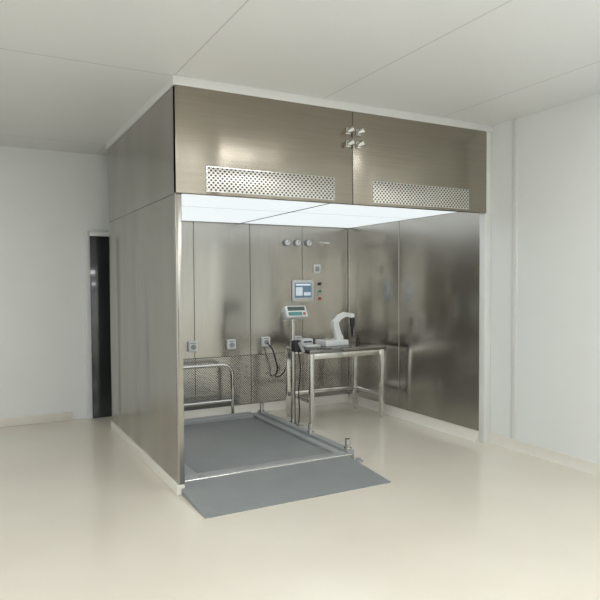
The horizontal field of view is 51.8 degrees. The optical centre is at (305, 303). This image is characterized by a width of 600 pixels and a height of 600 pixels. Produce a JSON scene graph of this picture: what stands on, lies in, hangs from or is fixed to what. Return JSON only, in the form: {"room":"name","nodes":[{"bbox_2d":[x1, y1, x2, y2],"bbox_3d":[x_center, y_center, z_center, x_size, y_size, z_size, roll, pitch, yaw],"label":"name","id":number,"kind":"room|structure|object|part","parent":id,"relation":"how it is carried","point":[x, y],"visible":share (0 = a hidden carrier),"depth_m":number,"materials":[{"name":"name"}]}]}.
{"room":"clean room","nodes":[
{"label":"clean room","id":0,"kind":"room"},
{"bbox_2d":[0,146,108,419],"bbox_3d":[-2.874,-0.174,6.651,7.175,2.925,0.100,-1,2,-28],"label":"wall","id":1,"kind":"structure","parent":0,"point":[49,198],"depth_m":6.63,"materials":[{"name":"white paint"}]},
{"bbox_2d":[0,412,72,426],"bbox_3d":[-4.278,1.278,5.865,3.900,0.090,0.020,-1,2,-28],"label":"baseboard","id":2,"kind":"structure","parent":1,"relation":"attached to","point":[45,418],"depth_m":6.61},
{"bbox_2d":[84,231,108,418],"bbox_3d":[-2.262,0.243,6.888,0.360,2.070,0.049,-1,2,-28],"label":"trim","id":3,"kind":"structure","parent":1,"relation":"attached to","point":[87,234],"depth_m":6.79,"materials":[{"name":"metal"}]},
{"bbox_2d":[90,236,111,417],"bbox_3d":[-2.267,0.268,6.898,0.260,2.020,0.029,-1,2,-28],"label":"door","id":4,"kind":"structure","parent":1,"relation":"in","point":[99,245],"depth_m":6.87,"materials":[{"name":"black glass"}]},
{"bbox_2d":[0,402,599,599],"bbox_3d":[-0.563,1.470,2.465,7.175,0.100,9.550,-1,2,-28],"label":"floor","id":5,"kind":"structure","parent":0,"point":[83,516],"depth_m":3.78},
{"bbox_2d":[183,363,233,413],"bbox_3d":[-1.235,0.974,6.599,1.020,0.619,0.160,-1,2,-28],"label":"rail","id":6,"kind":"object","parent":5,"relation":"on","point":[229,367],"visible":0.34,"depth_m":6.74,"materials":[{"name":"metal"}]},
{"bbox_2d":[182,403,390,518],"bbox_3d":[-0.543,1.234,5.389,1.570,0.175,2.480,-1,2,-28],"label":"scale","id":7,"kind":"object","parent":5,"relation":"on","point":[244,461],"visible":0.84,"depth_m":4.92,"materials":[{"name":"grey paint"}]},
{"bbox_3d":[-0.700,1.288,5.659,1.210,0.041,1.640,-1,2,-28],"label":"deck plate","id":8,"kind":"part","parent":7,"relation":"part of","materials":[{"name":"grey paint"}]},
{"bbox_3d":[-0.276,1.284,4.826,1.500,0.018,0.018,-1,2,-28],"label":"hinge rod","id":9,"kind":"part","parent":7,"relation":"part of","materials":[{"name":"metal"}]},
{"bbox_2d":[282,306,307,427],"bbox_3d":[-0.109,0.656,6.452,0.280,1.254,0.277,-1,2,-28],"label":"stand","id":10,"kind":"object","parent":5,"relation":"on","point":[292,313],"visible":0.94,"depth_m":6.43,"materials":[{"name":"metal"}]},
{"bbox_3d":[-0.049,0.456,6.363,0.082,0.116,0.036,1,2,25],"label":"scanner handle","id":11,"kind":"part","parent":10,"relation":"part of","materials":[{"name":"grey plastic"}]},
{"bbox_2d":[108,84,491,495],"bbox_3d":[-0.169,-0.136,6.057,2.985,2.863,2.419,-1,2,-28],"label":"booth","id":12,"kind":"object","parent":5,"relation":"on","point":[207,188],"visible":0.95,"depth_m":5.81,"materials":[{"name":"metal"}]},
{"bbox_3d":[-1.721,0.212,5.875,0.045,2.046,1.166,-1,2,-28],"label":"panel","id":13,"kind":"part","parent":12,"relation":"part of","materials":[{"name":"metal"}]},
{"bbox_2d":[106,76,172,149],"bbox_3d":[-1.476,-1.566,5.284,0.015,0.062,2.340,-1,2,-28],"label":"trim","id":14,"kind":"structure","parent":12,"relation":"attached to","point":[167,85],"depth_m":4.97,"materials":[{"name":"white paint"}]},
{"bbox_3d":[-1.443,-1.167,5.314,0.055,0.739,2.340,-1,2,-28],"label":"panel","id":15,"kind":"part","parent":12,"relation":"part of","materials":[{"name":"metal"}]},
{"bbox_3d":[-1.169,0.243,4.860,0.045,2.046,1.138,-1,2,-28],"label":"panel","id":16,"kind":"part","parent":12,"relation":"part of","materials":[{"name":"metal"}]},
{"bbox_3d":[-0.889,0.259,4.345,0.045,2.047,0.030,-1,2,-28],"label":"corner post","id":17,"kind":"part","parent":12,"relation":"part of","materials":[{"name":"metal"}]},
{"bbox_3d":[-1.618,-0.150,6.612,0.851,1.540,0.050,-1,2,-28],"label":"panel","id":18,"kind":"part","parent":12,"relation":"part of","materials":[{"name":"metal"}]},
{"bbox_2d":[183,359,194,410],"bbox_3d":[-1.609,0.904,6.641,0.851,0.560,0.046,-1,2,-28],"label":"return air grille","id":19,"kind":"object","parent":12,"relation":"attached to","point":[189,374],"depth_m":6.79,"materials":[{"name":"metal"}]},
{"bbox_2d":[188,341,197,351],"bbox_3d":[-1.239,0.477,6.774,0.104,0.110,0.062,-1,2,-28],"label":"power socket","id":20,"kind":"object","parent":12,"relation":"attached to","point":[192,346],"visible":1,"depth_m":6.75,"materials":[{"name":"white plastic"}]},
{"bbox_3d":[-0.948,-0.165,6.976,0.666,1.540,0.050,-1,2,-28],"label":"panel","id":21,"kind":"part","parent":12,"relation":"part of","materials":[{"name":"metal"}]},
{"bbox_2d":[195,355,250,408],"bbox_3d":[-0.939,0.888,7.005,0.666,0.560,0.046,-1,2,-28],"label":"return air grille","id":22,"kind":"object","parent":12,"relation":"attached to","point":[213,383],"depth_m":6.98,"materials":[{"name":"metal"}]},
{"bbox_2d":[226,339,235,349],"bbox_3d":[-0.843,0.468,6.989,0.104,0.110,0.062,-1,2,-28],"label":"power socket","id":23,"kind":"object","parent":12,"relation":"attached to","point":[230,344],"visible":1,"depth_m":6.97,"materials":[{"name":"white plastic"}]},
{"bbox_2d":[182,206,286,222],"bbox_3d":[-1.054,-0.878,6.122,1.358,0.014,1.190,-1,2,-28],"label":"diffuser","id":24,"kind":"object","parent":12,"relation":"attached to","point":[189,213],"depth_m":6.09,"materials":[{"name":"grey plastic"}]},
{"bbox_2d":[181,194,327,211],"bbox_3d":[-0.510,-0.847,5.123,1.358,0.014,1.005,-1,2,-28],"label":"diffuser","id":25,"kind":"object","parent":12,"relation":"attached to","point":[192,200],"depth_m":5.25,"materials":[{"name":"grey plastic"}]},
{"bbox_3d":[-0.275,-1.149,4.624,1.448,0.738,0.050,-1,2,-28],"label":"header panel","id":26,"kind":"part","parent":12,"relation":"part of","materials":[{"name":"metal"}]},
{"bbox_2d":[261,337,269,346],"bbox_3d":[-0.466,0.449,7.194,0.104,0.110,0.062,-1,2,-28],"label":"power socket","id":27,"kind":"object","parent":12,"relation":"attached to","point":[264,340],"visible":0.94,"depth_m":7.17,"materials":[{"name":"white plastic"}]},
{"bbox_2d":[267,342,284,377],"bbox_3d":[-0.331,0.663,7.195,0.245,0.421,0.090,-1,2,-28],"label":"power cable","id":28,"kind":"object","parent":27,"relation":"hanging from","point":[267,342],"visible":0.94,"depth_m":7.16,"materials":[{"name":"black rubber"}]},
{"bbox_3d":[-0.238,-0.890,4.622,1.058,0.178,0.006,-1,2,-28],"label":"grille frame","id":29,"kind":"part","parent":12,"relation":"part of","materials":[{"name":"metal"}]},
{"bbox_2d":[207,167,333,199],"bbox_3d":[-0.239,-0.890,4.623,1.050,0.170,0.005,-1,2,-28],"label":"grille","id":30,"kind":"object","parent":12,"relation":"attached to","point":[246,182],"depth_m":4.60,"materials":[{"name":"metal"}]},
{"bbox_3d":[-0.355,-0.179,7.298,0.676,1.540,0.050,-1,2,-28],"label":"panel","id":31,"kind":"part","parent":12,"relation":"part of","materials":[{"name":"metal"}]},
{"bbox_2d":[251,353,302,402],"bbox_3d":[-0.346,0.875,7.327,0.676,0.560,0.046,-1,2,-28],"label":"return air grille","id":32,"kind":"object","parent":12,"relation":"attached to","point":[265,387],"depth_m":7.26,"materials":[{"name":"metal"}]},
{"bbox_2d":[283,239,290,245],"bbox_3d":[-0.222,-0.716,7.303,0.082,0.082,0.038,-1,2,-28],"label":"pressure gauge","id":33,"kind":"object","parent":12,"relation":"attached to","point":[287,242],"visible":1,"depth_m":7.29,"materials":[{"name":"grey plastic"}]},
{"bbox_2d":[294,239,300,245],"bbox_3d":[-0.099,-0.719,7.370,0.082,0.082,0.038,-1,2,-28],"label":"pressure gauge","id":34,"kind":"object","parent":12,"relation":"attached to","point":[297,242],"visible":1,"depth_m":7.36,"materials":[{"name":"grey plastic"}]},
{"bbox_3d":[-0.179,-0.904,6.027,2.855,0.056,2.310,-1,2,-28],"label":"ceiling frame","id":35,"kind":"part","parent":12,"relation":"part of","materials":[{"name":"white plastic"}]},
{"bbox_2d":[292,280,313,300],"bbox_3d":[-0.038,-0.151,7.428,0.290,0.250,0.026,-1,2,-28],"label":"control panel","id":36,"kind":"object","parent":12,"relation":"attached to","point":[302,290],"visible":1,"depth_m":7.41,"materials":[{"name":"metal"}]},
{"bbox_3d":[-0.190,-1.563,5.972,2.900,0.004,2.360,-1,2,-28],"label":"panel","id":37,"kind":"part","parent":12,"relation":"part of","materials":[{"name":"metal"}]},
{"bbox_2d":[305,240,311,246],"bbox_3d":[0.033,-0.722,7.442,0.082,0.082,0.038,-1,2,-28],"label":"pressure gauge","id":38,"kind":"object","parent":12,"relation":"attached to","point":[308,243],"visible":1,"depth_m":7.43,"materials":[{"name":"grey plastic"}]},
{"bbox_2d":[313,264,320,273],"bbox_3d":[0.135,-0.415,7.518,0.100,0.110,0.018,-1,2,-28],"label":"switch plate","id":39,"kind":"object","parent":12,"relation":"attached to","point":[316,267],"visible":1,"depth_m":7.51,"materials":[{"name":"white plastic"}]},
{"bbox_2d":[319,241,329,245],"bbox_3d":[0.221,-0.725,7.511,0.102,0.064,0.095,-1,2,-28],"label":"gas valve","id":40,"kind":"object","parent":12,"relation":"attached to","point":[321,243],"visible":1,"depth_m":7.49,"materials":[{"name":"metal"}]},
{"bbox_3d":[0.229,-0.193,7.615,0.646,1.540,0.050,-1,2,-28],"label":"panel","id":41,"kind":"part","parent":12,"relation":"part of","materials":[{"name":"metal"}]},
{"bbox_2d":[303,353,347,397],"bbox_3d":[0.238,0.861,7.644,0.646,0.560,0.046,-1,2,-28],"label":"return air grille","id":42,"kind":"object","parent":12,"relation":"attached to","point":[328,372],"depth_m":7.64,"materials":[{"name":"metal"}]},
{"bbox_2d":[246,212,406,227],"bbox_3d":[0.200,-0.907,6.803,1.408,0.014,1.190,-1,2,-28],"label":"diffuser","id":43,"kind":"object","parent":12,"relation":"attached to","point":[289,218],"depth_m":6.74,"materials":[{"name":"grey plastic"}]},
{"bbox_2d":[172,75,492,132],"bbox_3d":[0.396,-1.564,4.956,2.990,0.062,0.025,-1,2,-28],"label":"trim","id":44,"kind":"structure","parent":12,"relation":"attached to","point":[179,80],"depth_m":4.79,"materials":[{"name":"white paint"}]},
{"bbox_2d":[346,138,354,146],"bbox_3d":[0.357,-1.271,4.889,0.065,0.060,0.079,-1,2,-28],"label":"latch","id":45,"kind":"object","parent":12,"relation":"attached to","point":[349,143],"visible":1,"depth_m":4.87,"materials":[{"name":"metal"}]},
{"bbox_2d":[346,125,354,134],"bbox_3d":[0.357,-1.371,4.886,0.065,0.060,0.079,-1,2,-28],"label":"latch","id":46,"kind":"object","parent":12,"relation":"attached to","point":[350,130],"visible":1,"depth_m":4.87,"materials":[{"name":"metal"}]},
{"bbox_2d":[356,127,364,135],"bbox_3d":[0.441,-1.373,4.931,0.065,0.060,0.079,-1,2,-28],"label":"latch","id":47,"kind":"object","parent":12,"relation":"attached to","point":[360,131],"visible":1,"depth_m":4.92,"materials":[{"name":"metal"}]},
{"bbox_2d":[356,140,364,147],"bbox_3d":[0.441,-1.273,4.934,0.065,0.060,0.079,-1,2,-28],"label":"latch","id":48,"kind":"object","parent":12,"relation":"attached to","point":[360,144],"visible":1,"depth_m":4.92,"materials":[{"name":"metal"}]},
{"bbox_3d":[0.802,0.100,7.312,0.055,2.109,1.045,-1,2,-28],"label":"panel","id":49,"kind":"part","parent":12,"relation":"part of","materials":[{"name":"metal"}]},
{"bbox_2d":[295,204,453,218],"bbox_3d":[0.743,-0.876,5.804,1.408,0.014,1.005,-1,2,-28],"label":"diffuser","id":50,"kind":"object","parent":12,"relation":"attached to","point":[336,209],"depth_m":5.90,"materials":[{"name":"grey plastic"}]},
{"bbox_3d":[1.001,-1.178,5.317,1.448,0.738,0.050,-1,2,-28],"label":"header panel","id":51,"kind":"part","parent":12,"relation":"part of","materials":[{"name":"metal"}]},
{"bbox_3d":[1.003,-0.918,5.296,1.043,0.178,0.006,-1,2,-28],"label":"grille frame","id":52,"kind":"part","parent":12,"relation":"part of","materials":[{"name":"metal"}]},
{"bbox_2d":[373,182,468,208],"bbox_3d":[1.002,-0.918,5.296,1.035,0.170,0.005,-1,2,-28],"label":"grille","id":53,"kind":"object","parent":12,"relation":"attached to","point":[412,195],"depth_m":5.28,"materials":[{"name":"metal"}]},
{"bbox_3d":[1.348,0.131,6.309,0.055,2.109,1.225,-1,2,-28],"label":"panel","id":54,"kind":"part","parent":12,"relation":"part of","materials":[{"name":"metal"}]},
{"bbox_3d":[1.662,-0.133,5.731,0.079,2.863,0.072,-1,2,-28],"label":"post","id":55,"kind":"part","parent":12,"relation":"part of","materials":[{"name":"metal"}]},
{"bbox_2d":[283,341,386,423],"bbox_3d":[0.317,0.867,6.859,0.970,0.800,0.620,-1,2,-28],"label":"work table","id":56,"kind":"object","parent":5,"relation":"on","point":[353,350],"visible":0.9,"depth_m":6.81,"materials":[{"name":"metal"}]},
{"bbox_3d":[-0.198,0.889,6.883,0.046,0.760,0.046,-1,2,-28],"label":"leg","id":57,"kind":"part","parent":56,"relation":"part of","materials":[{"name":"metal"}]},
{"bbox_3d":[-0.070,1.016,6.653,0.034,0.040,0.488,-1,2,-28],"label":"rail","id":58,"kind":"part","parent":56,"relation":"part of","materials":[{"name":"metal"}]},
{"bbox_2d":[298,338,312,344],"bbox_3d":[-0.004,0.431,6.908,0.140,0.070,0.103,-1,2,-28],"label":"printer","id":59,"kind":"object","parent":56,"relation":"on","point":[304,341],"visible":0.84,"depth_m":6.87,"materials":[{"name":"white plastic"}]},
{"bbox_3d":[0.057,0.903,6.415,0.046,0.760,0.046,-1,2,-28],"label":"leg","id":60,"kind":"part","parent":56,"relation":"part of","materials":[{"name":"metal"}]},
{"bbox_2d":[302,344,320,347],"bbox_3d":[0.057,0.463,6.693,0.180,0.020,0.100,-1,2,-28],"label":"controller","id":61,"kind":"object","parent":56,"relation":"on","point":[310,345],"visible":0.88,"depth_m":6.66,"materials":[{"name":"white plastic"}]},
{"bbox_3d":[0.191,1.000,7.098,0.838,0.040,0.034,-1,2,-28],"label":"rail","id":62,"kind":"part","parent":56,"relation":"part of","materials":[{"name":"metal"}]},
{"bbox_2d":[315,312,354,346],"bbox_3d":[0.354,0.283,6.895,0.442,0.362,0.240,-1,2,-28],"label":"dispenser","id":63,"kind":"object","parent":56,"relation":"on","point":[338,340],"visible":0.97,"depth_m":6.86,"materials":[{"name":"white plastic"}]},
{"bbox_3d":[0.414,0.252,6.927,0.280,0.302,0.056,-1,2,-28],"label":"jointed arm","id":64,"kind":"part","parent":63,"relation":"part of","materials":[{"name":"white plastic"}]},
{"bbox_3d":[0.578,0.871,7.305,0.046,0.760,0.046,-1,2,-28],"label":"leg","id":65,"kind":"part","parent":56,"relation":"part of","materials":[{"name":"metal"}]},
{"bbox_2d":[356,335,359,343],"bbox_3d":[0.591,0.409,7.028,0.048,0.100,0.048,-1,2,-28],"label":"bottle","id":66,"kind":"object","parent":56,"relation":"on","point":[357,337],"visible":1,"depth_m":7.01,"materials":[{"name":"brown glass"}]},
{"bbox_3d":[0.706,0.998,7.075,0.034,0.040,0.488,-1,2,-28],"label":"rail","id":67,"kind":"part","parent":56,"relation":"part of","materials":[{"name":"metal"}]},
{"bbox_3d":[0.833,0.885,6.836,0.046,0.760,0.046,-1,2,-28],"label":"leg","id":68,"kind":"part","parent":56,"relation":"part of","materials":[{"name":"metal"}]},
{"bbox_2d":[0,0,599,155],"bbox_3d":[-0.578,-1.553,2.363,7.175,0.100,9.550,-1,2,-28],"label":"ceiling","id":69,"kind":"structure","parent":0,"point":[73,73],"depth_m":3.88,"materials":[{"name":"white paint"}]},
{"bbox_2d":[348,93,599,463],"bbox_3d":[2.626,-0.115,4.149,0.100,2.925,9.550,-1,2,-28],"label":"wall","id":70,"kind":"structure","parent":0,"point":[558,400],"depth_m":5.14,"materials":[{"name":"white paint"}]},
{"bbox_2d":[511,118,517,439],"bbox_3d":[1.845,-0.201,5.470,0.008,2.835,0.060,-1,2,-28],"label":"trim","id":71,"kind":"structure","parent":70,"relation":"attached to","point":[515,121],"depth_m":5.46,"materials":[{"name":"metal"}]},
{"bbox_2d":[488,433,599,476],"bbox_3d":[3.283,1.343,2.866,0.030,0.090,6.588,-1,2,-28],"label":"baseboard","id":72,"kind":"structure","parent":70,"relation":"attached to","point":[590,467],"depth_m":5.18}
]}

